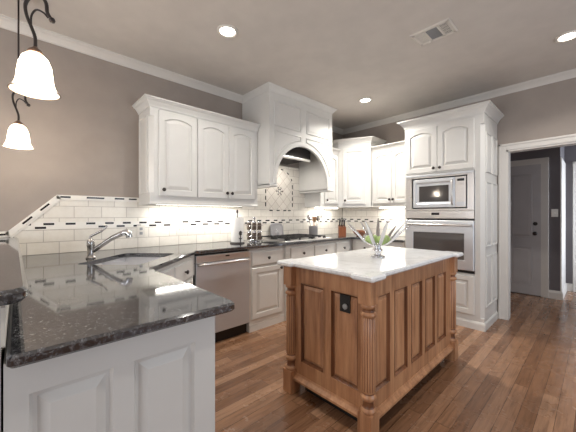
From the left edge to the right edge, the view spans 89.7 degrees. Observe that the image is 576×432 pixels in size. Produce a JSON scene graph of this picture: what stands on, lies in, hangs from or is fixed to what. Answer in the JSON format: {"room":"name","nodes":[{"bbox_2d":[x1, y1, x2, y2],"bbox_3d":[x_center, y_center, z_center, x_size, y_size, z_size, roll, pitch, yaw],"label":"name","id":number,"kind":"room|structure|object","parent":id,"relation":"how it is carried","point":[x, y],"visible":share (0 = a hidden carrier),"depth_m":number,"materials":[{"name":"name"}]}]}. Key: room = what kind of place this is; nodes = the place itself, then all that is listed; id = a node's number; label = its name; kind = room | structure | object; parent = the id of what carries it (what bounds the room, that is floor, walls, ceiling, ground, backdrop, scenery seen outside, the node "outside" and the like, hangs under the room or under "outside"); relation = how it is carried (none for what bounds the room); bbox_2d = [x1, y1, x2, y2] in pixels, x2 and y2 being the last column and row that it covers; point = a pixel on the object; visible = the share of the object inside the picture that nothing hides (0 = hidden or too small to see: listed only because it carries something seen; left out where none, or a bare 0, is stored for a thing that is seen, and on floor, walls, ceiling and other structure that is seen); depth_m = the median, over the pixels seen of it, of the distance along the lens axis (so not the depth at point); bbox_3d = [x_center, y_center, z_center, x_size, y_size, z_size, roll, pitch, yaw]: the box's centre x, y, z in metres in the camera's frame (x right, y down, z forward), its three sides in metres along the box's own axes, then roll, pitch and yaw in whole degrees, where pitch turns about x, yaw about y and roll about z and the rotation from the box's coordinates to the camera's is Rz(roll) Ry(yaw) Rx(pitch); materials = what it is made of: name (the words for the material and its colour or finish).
{"room":"kitchen","nodes":[
{"label":"kitchen","id":0,"kind":"room"},
{"bbox_2d":[0,306,4,431],"bbox_3d":[-1.468,0.731,1.440,0.120,1.038,2.148,0,0,-43],"label":"wall","id":1,"kind":"structure","parent":0,"point":[2,350],"depth_m":0.73,"materials":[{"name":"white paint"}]},
{"bbox_2d":[1,305,8,347],"bbox_3d":[-1.421,0.269,1.484,0.008,0.111,2.130,0,0,-43],"label":"backsplash","id":2,"kind":"structure","parent":1,"relation":"attached to","point":[4,309],"depth_m":0.71,"materials":[{"name":"white tile"}]},
{"bbox_2d":[0,237,27,305],"bbox_3d":[-1.541,0.193,1.335,0.470,0.035,2.196,0,0,-43],"label":"countertop","id":3,"kind":"structure","parent":1,"relation":"on","point":[13,281],"depth_m":0.87,"materials":[{"name":"stone"}]},
{"bbox_2d":[0,28,341,255],"bbox_3d":[-1.717,-0.125,2.761,7.500,2.750,0.120,0,0,-43],"label":"wall","id":4,"kind":"structure","parent":0,"point":[85,142],"depth_m":2.51,"materials":[{"name":"paint"}]},
{"bbox_2d":[0,14,242,102],"bbox_3d":[-2.430,-1.469,1.954,5.115,0.062,0.088,0,0,-43],"label":"trim","id":5,"kind":"structure","parent":4,"relation":"attached to","point":[8,23],"depth_m":2.68,"materials":[{"name":"white paint"}]},
{"bbox_2d":[0,166,341,255],"bbox_3d":[-0.737,-0.193,3.581,4.670,1.034,0.018,0,0,-43],"label":"backsplash","id":6,"kind":"structure","parent":4,"relation":"attached to","point":[64,223],"depth_m":2.97,"materials":[{"name":"white tile"}]},
{"bbox_2d":[137,225,144,236],"bbox_3d":[-1.467,0.160,2.890,0.075,0.116,0.008,0,0,-43],"label":"wall outlet","id":7,"kind":"object","parent":6,"relation":"attached to","point":[140,228],"visible":1,"depth_m":2.89,"materials":[{"name":"white plastic"}]},
{"bbox_2d":[176,224,186,234],"bbox_3d":[-1.161,0.155,3.170,0.120,0.116,0.016,0,0,-43],"label":"light switch","id":8,"kind":"object","parent":6,"relation":"attached to","point":[180,228],"visible":1,"depth_m":3.17,"materials":[{"name":"white plastic"}]},
{"bbox_2d":[132,94,259,206],"bbox_3d":[-0.930,-0.587,3.145,1.288,0.977,0.390,0,0,-43],"label":"upper cabinet","id":9,"kind":"object","parent":4,"relation":"attached to","point":[189,155],"visible":1,"depth_m":2.92,"materials":[{"name":"white paint"}]},
{"bbox_2d":[242,82,337,193],"bbox_3d":[0.038,-0.915,3.904,1.261,1.170,0.601,0,0,-43],"label":"range hood","id":10,"kind":"object","parent":4,"relation":"attached to","point":[294,127],"visible":0.97,"depth_m":3.61,"materials":[{"name":"white paint"}]},
{"bbox_2d":[305,147,339,207],"bbox_3d":[0.541,-0.570,4.519,0.411,0.900,0.390,0,0,-43],"label":"upper cabinet","id":11,"kind":"object","parent":4,"relation":"attached to","point":[325,199],"visible":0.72,"depth_m":4.44,"materials":[{"name":"white paint"}]},
{"bbox_2d":[0,0,575,128],"bbox_3d":[1.339,-1.530,1.702,10.520,0.060,5.840,0,0,-43],"label":"ceiling","id":12,"kind":"structure","parent":0,"point":[336,54],"depth_m":2.49,"materials":[{"name":"paint"}]},
{"bbox_2d":[2,0,33,149],"bbox_3d":[-1.789,-0.959,1.921,0.159,1.023,0.159,0,0,-43],"label":"pendant light","id":13,"kind":"object","parent":12,"relation":"hanging from","point":[18,122],"visible":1,"depth_m":1.92,"materials":[{"name":"brown metal"}]},
{"bbox_2d":[7,0,60,99],"bbox_3d":[-0.986,-0.988,1.129,0.159,1.023,0.159,0,0,-43],"label":"pendant light","id":14,"kind":"object","parent":12,"relation":"hanging from","point":[34,51],"visible":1,"depth_m":1.12,"materials":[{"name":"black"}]},
{"bbox_2d":[217,24,237,37],"bbox_3d":[-0.492,-1.494,2.359,0.172,0.012,0.172,0,0,-43],"label":"recessed light","id":15,"kind":"object","parent":12,"relation":"in","point":[224,30],"visible":1,"depth_m":2.35,"materials":[{"name":"white plastic"}]},
{"bbox_2d":[358,97,371,102],"bbox_3d":[1.006,-1.494,3.772,0.172,0.012,0.172,0,0,-43],"label":"recessed light","id":16,"kind":"object","parent":12,"relation":"in","point":[365,99],"visible":1,"depth_m":3.76,"materials":[{"name":"white"}]},
{"bbox_2d":[410,18,457,46],"bbox_3d":[1.200,-1.494,2.385,0.220,0.011,0.303,0,0,-43],"label":"ceiling vent","id":17,"kind":"object","parent":12,"relation":"in","point":[446,27],"visible":1,"depth_m":2.37,"materials":[{"name":"white plastic"}]},
{"bbox_2d":[554,30,575,42],"bbox_3d":[2.347,-1.494,2.424,0.172,0.012,0.172,0,0,-43],"label":"recessed light","id":18,"kind":"object","parent":12,"relation":"in","point":[567,36],"visible":1,"depth_m":2.43,"materials":[{"name":"white"}]},
{"bbox_2d":[215,291,575,431],"bbox_3d":[1.339,1.275,1.702,10.520,0.050,5.840,0,0,-43],"label":"floor","id":19,"kind":"structure","parent":0,"point":[518,374],"depth_m":2.13,"materials":[{"name":"brown wood"}]},
{"bbox_2d":[3,305,214,431],"bbox_3d":[-0.771,0.804,1.240,0.616,0.891,0.915,0,0,-43],"label":"base cabinet","id":20,"kind":"object","parent":19,"relation":"on","point":[163,380],"visible":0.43,"depth_m":0.87,"materials":[{"name":"white paint"}]},
{"bbox_2d":[156,255,193,284],"bbox_3d":[-1.288,0.804,2.231,1.202,0.891,1.229,0,0,-43],"label":"base cabinet","id":21,"kind":"object","parent":19,"relation":"on","point":[183,270],"visible":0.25,"depth_m":2.36,"materials":[{"name":"white paint"}]},
{"bbox_2d":[6,233,404,368],"bbox_3d":[0.167,0.341,2.924,4.276,0.032,2.206,0,0,-43],"label":"countertop","id":22,"kind":"structure","parent":21,"relation":"on","point":[72,304],"depth_m":1.11,"materials":[{"name":"stone"}]},
{"bbox_2d":[86,226,132,258],"bbox_3d":[-1.342,0.202,2.177,0.331,0.246,0.064,0,0,-4],"label":"faucet","id":23,"kind":"object","parent":22,"relation":"on","point":[91,248],"visible":1,"depth_m":2.16,"materials":[{"name":"silver metal"}]},
{"bbox_2d":[94,257,161,264],"bbox_3d":[-1.178,0.431,2.177,0.450,0.147,0.590,0,0,2],"label":"sink","id":24,"kind":"object","parent":22,"relation":"in","point":[125,260],"visible":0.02,"depth_m":2.44,"materials":[{"name":"silver metal"}]},
{"bbox_2d":[230,210,244,243],"bbox_3d":[-0.583,0.132,3.328,0.168,0.387,0.168,0,0,9],"label":"paper towel holder","id":25,"kind":"object","parent":22,"relation":"on","point":[237,224],"visible":1,"depth_m":3.27,"materials":[{"name":"white paper"}]},
{"bbox_2d":[246,217,262,241],"bbox_3d":[-0.416,0.172,3.566,0.211,0.305,0.211,0,0,-43],"label":"spice rack","id":26,"kind":"object","parent":22,"relation":"on","point":[254,218],"visible":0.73,"depth_m":3.54,"materials":[{"name":"silver metal"}]},
{"bbox_2d":[247,231,250,239],"bbox_3d":[-0.476,0.248,3.527,0.048,0.102,0.048,0,0,-43],"label":"spice jar","id":27,"kind":"object","parent":26,"relation":"on","point":[248,232],"visible":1,"depth_m":3.51,"materials":[{"name":"brown glass"}]},
{"bbox_2d":[247,221,250,229],"bbox_3d":[-0.476,0.128,3.527,0.048,0.102,0.048,0,0,-43],"label":"spice jar","id":28,"kind":"object","parent":26,"relation":"on","point":[248,222],"visible":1,"depth_m":3.51,"materials":[{"name":"brown glass"}]},
{"bbox_2d":[252,221,255,229],"bbox_3d":[-0.412,0.128,3.494,0.048,0.102,0.048,0,0,-43],"label":"spice jar","id":29,"kind":"object","parent":26,"relation":"on","point":[253,222],"visible":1,"depth_m":3.48,"materials":[{"name":"brown glass"}]},
{"bbox_2d":[252,231,255,239],"bbox_3d":[-0.412,0.248,3.494,0.048,0.102,0.048,0,0,-43],"label":"spice jar","id":30,"kind":"object","parent":26,"relation":"on","point":[253,232],"visible":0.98,"depth_m":3.48,"materials":[{"name":"brown glass"}]},
{"bbox_2d":[257,231,260,239],"bbox_3d":[-0.351,0.248,3.533,0.048,0.102,0.048,0,0,-43],"label":"spice jar","id":31,"kind":"object","parent":26,"relation":"on","point":[258,232],"visible":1,"depth_m":3.52,"materials":[{"name":"brown glass"}]},
{"bbox_2d":[257,221,260,229],"bbox_3d":[-0.351,0.128,3.533,0.048,0.102,0.048,0,0,-43],"label":"spice jar","id":32,"kind":"object","parent":26,"relation":"on","point":[258,222],"visible":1,"depth_m":3.51,"materials":[{"name":"brown glass"}]},
{"bbox_2d":[270,223,283,234],"bbox_3d":[-0.156,0.214,4.064,0.240,0.198,0.042,0,0,-43],"label":"tray","id":33,"kind":"object","parent":22,"relation":"on","point":[275,228],"visible":0.8,"depth_m":4.06,"materials":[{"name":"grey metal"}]},
{"bbox_2d":[261,234,331,241],"bbox_3d":[0.117,0.300,3.933,0.880,0.050,0.530,0,0,-43],"label":"cooktop","id":34,"kind":"object","parent":22,"relation":"in","point":[287,237],"visible":0.98,"depth_m":3.78,"materials":[{"name":"silver metal"}]},
{"bbox_2d":[309,226,317,234],"bbox_3d":[0.384,0.245,4.409,0.142,0.160,0.142,0,0,-43],"label":"utensil crock","id":35,"kind":"object","parent":22,"relation":"on","point":[313,230],"visible":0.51,"depth_m":4.35,"materials":[{"name":"grey metal"}]},
{"bbox_2d":[338,225,345,235],"bbox_3d":[0.841,0.240,4.518,0.110,0.170,0.135,0,0,3],"label":"knife block","id":36,"kind":"object","parent":22,"relation":"on","point":[341,230],"visible":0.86,"depth_m":4.45,"materials":[{"name":"brown wood"}]},
{"bbox_2d":[352,230,365,235],"bbox_3d":[1.108,0.282,4.469,0.230,0.086,0.230,0,0,-43],"label":"wooden bowl","id":37,"kind":"object","parent":22,"relation":"on","point":[362,232],"visible":0.46,"depth_m":4.40,"materials":[{"name":"brown wood"}]},
{"bbox_2d":[193,249,249,341],"bbox_3d":[-0.806,0.807,3.043,0.597,0.885,0.652,0,0,-43],"label":"dishwasher","id":38,"kind":"object","parent":19,"relation":"on","point":[225,274],"visible":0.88,"depth_m":2.88,"materials":[{"name":"silver metal"}]},
{"bbox_2d":[246,246,284,332],"bbox_3d":[-0.414,0.804,3.445,0.503,0.891,0.647,0,0,-43],"label":"base cabinet","id":39,"kind":"object","parent":19,"relation":"on","point":[266,277],"visible":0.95,"depth_m":3.21,"materials":[{"name":"white paint"}]},
{"bbox_2d":[284,241,333,320],"bbox_3d":[0.120,0.804,3.944,0.951,0.891,0.647,0,0,-43],"label":"base cabinet","id":40,"kind":"object","parent":19,"relation":"on","point":[296,251],"visible":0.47,"depth_m":3.64,"materials":[{"name":"white paint"}]},
{"bbox_2d":[334,239,352,252],"bbox_3d":[0.833,0.804,4.609,0.991,0.891,0.647,0,0,-43],"label":"base cabinet","id":41,"kind":"object","parent":19,"relation":"on","point":[339,245],"visible":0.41,"depth_m":4.18,"materials":[{"name":"white paint"}]},
{"bbox_2d":[283,257,457,431],"bbox_3d":[0.724,0.804,2.299,1.422,0.891,0.710,0,0,-43],"label":"kitchen island","id":42,"kind":"object","parent":19,"relation":"on","point":[359,347],"visible":0.82,"depth_m":1.87,"materials":[{"name":"brown wood"}]},
{"bbox_2d":[340,293,350,313],"bbox_3d":[0.342,0.530,1.736,0.010,0.104,0.074,0,0,-43],"label":"outlet plate","id":43,"kind":"object","parent":42,"relation":"attached to","point":[345,298],"depth_m":1.73,"materials":[{"name":"grey plastic"}]},
{"bbox_2d":[277,246,463,282],"bbox_3d":[0.724,0.341,2.299,1.490,0.032,0.778,0,0,-43],"label":"marble","id":44,"kind":"object","parent":42,"relation":"on","point":[355,264],"visible":0.89,"depth_m":2.02},
{"bbox_2d":[343,218,414,257],"bbox_3d":[0.692,0.174,2.244,0.526,0.303,0.526,0,0,-43],"label":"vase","id":45,"kind":"object","parent":44,"relation":"on","point":[377,250],"visible":0.94,"depth_m":2.20,"materials":[{"name":"clear glass"}]},
{"bbox_2d":[365,235,374,243],"bbox_3d":[0.631,0.183,2.224,0.076,0.083,0.076,0,0,3],"label":"apple","id":46,"kind":"object","parent":45,"relation":"in","point":[367,238],"visible":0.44,"depth_m":2.20,"materials":[{"name":"green food"}]},
{"bbox_2d":[376,236,386,244],"bbox_3d":[0.706,0.184,2.182,0.076,0.083,0.076,0,0,-43],"label":"apple","id":47,"kind":"object","parent":45,"relation":"in","point":[378,237],"visible":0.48,"depth_m":2.16,"materials":[{"name":"green food"}]},
{"bbox_2d":[353,239,404,249],"bbox_3d":[1.436,0.804,4.221,0.647,0.891,0.791,0,0,-43],"label":"base cabinet","id":48,"kind":"object","parent":19,"relation":"on","point":[357,244],"visible":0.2,"depth_m":4.16,"materials":[{"name":"white paint"}]},
{"bbox_2d":[397,100,503,331],"bbox_3d":[2.000,0.028,3.606,0.666,2.445,1.010,0,0,-43],"label":"tall cabinet","id":49,"kind":"object","parent":19,"relation":"on","point":[464,138],"visible":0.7,"depth_m":3.26,"materials":[{"name":"white paint"}]},
{"bbox_2d":[406,210,474,272],"bbox_3d":[1.921,0.294,3.577,0.528,0.692,0.758,0,0,-43],"label":"wall oven","id":50,"kind":"object","parent":49,"relation":"in","point":[451,230],"visible":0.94,"depth_m":3.36,"materials":[{"name":"silver metal"}]},
{"bbox_2d":[406,170,474,210],"bbox_3d":[1.912,-0.275,3.568,0.455,0.440,0.758,0,0,-43],"label":"microwave","id":51,"kind":"object","parent":49,"relation":"in","point":[448,190],"visible":1,"depth_m":3.41,"materials":[{"name":"silver metal"}]},
{"bbox_2d":[342,77,575,311],"bbox_3d":[2.932,-0.125,3.190,0.120,2.750,5.600,0,0,-43],"label":"wall","id":52,"kind":"structure","parent":0,"point":[549,110],"depth_m":3.29,"materials":[{"name":"paint"}]},
{"bbox_2d":[332,136,385,207],"bbox_3d":[1.036,-0.647,4.666,0.628,1.055,0.849,0,0,-43],"label":"upper cabinet","id":53,"kind":"object","parent":52,"relation":"attached to","point":[355,154],"visible":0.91,"depth_m":4.45,"materials":[{"name":"white paint"}]},
{"bbox_2d":[343,208,404,236],"bbox_3d":[1.461,0.103,4.667,0.012,0.442,1.409,0,0,-43],"label":"backsplash","id":54,"kind":"structure","parent":52,"relation":"attached to","point":[354,216],"depth_m":4.70,"materials":[{"name":"white tile"}]},
{"bbox_2d":[370,140,404,206],"bbox_3d":[1.589,-0.570,4.250,0.388,0.900,0.626,0,0,-43],"label":"upper cabinet","id":55,"kind":"object","parent":52,"relation":"attached to","point":[388,160],"visible":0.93,"depth_m":4.18,"materials":[{"name":"white paint"}]},
{"bbox_2d":[332,68,575,134],"bbox_3d":[2.526,-1.469,2.811,0.990,0.062,5.600,0,0,-43],"label":"trim","id":56,"kind":"structure","parent":52,"relation":"attached to","point":[569,74],"depth_m":3.69,"materials":[{"name":"white paint"}]},
{"bbox_2d":[498,134,575,319],"bbox_3d":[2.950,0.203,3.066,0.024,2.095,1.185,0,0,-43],"label":"trim","id":57,"kind":"structure","parent":52,"relation":"attached to","point":[502,148],"depth_m":3.46,"materials":[{"name":"white paint"}]},
{"bbox_2d":[510,147,563,296],"bbox_3d":[3.782,-0.125,5.181,0.900,2.750,1.650,0,0,-43],"label":"wall","id":58,"kind":"structure","parent":0,"point":[554,154],"depth_m":4.33,"materials":[{"name":"paint"}]},
{"bbox_2d":[510,164,540,295],"bbox_3d":[3.556,0.229,4.706,0.078,2.018,0.835,0,0,-43],"label":"door","id":59,"kind":"structure","parent":58,"relation":"in","point":[525,181],"depth_m":4.55,"materials":[{"name":"paint"}]},
{"bbox_2d":[510,157,548,297],"bbox_3d":[3.576,0.190,4.724,0.024,2.120,1.015,0,0,-43],"label":"trim","id":60,"kind":"structure","parent":58,"relation":"attached to","point":[544,162],"depth_m":4.39,"materials":[{"name":"white paint"}]},
{"bbox_2d":[551,209,557,216],"bbox_3d":[3.970,-0.030,4.309,0.016,0.116,0.075,0,0,-43],"label":"light switch","id":61,"kind":"object","parent":58,"relation":"attached to","point":[554,212],"visible":1,"depth_m":4.31,"materials":[{"name":"white plastic"}]},
{"bbox_2d":[549,283,572,299],"bbox_3d":[4.287,1.188,4.542,0.810,0.125,0.156,0,0,-38],"label":"baseboard","id":62,"kind":"structure","parent":58,"relation":"attached to","point":[559,295],"depth_m":4.33,"materials":[{"name":"white paint"}]},
{"bbox_2d":[560,157,565,290],"bbox_3d":[4.305,0.200,4.530,0.784,2.100,0.016,0,0,-43],"label":"trim","id":63,"kind":"structure","parent":58,"relation":"attached to","point":[562,163],"depth_m":4.36,"materials":[{"name":"white paint"}]},
{"bbox_2d":[564,145,575,283],"bbox_3d":[5.603,-0.125,3.802,0.120,2.750,2.850,0,0,-43],"label":"wall","id":64,"kind":"structure","parent":0,"point":[569,151],"depth_m":4.76,"materials":[{"name":"paint"}]},
{"bbox_2d":[573,161,575,291],"bbox_3d":[4.997,0.190,4.345,0.024,2.120,1.030,0,0,-43],"label":"trim","id":65,"kind":"structure","parent":64,"relation":"attached to","point":[574,162],"depth_m":4.70,"materials":[{"name":"white paint"}]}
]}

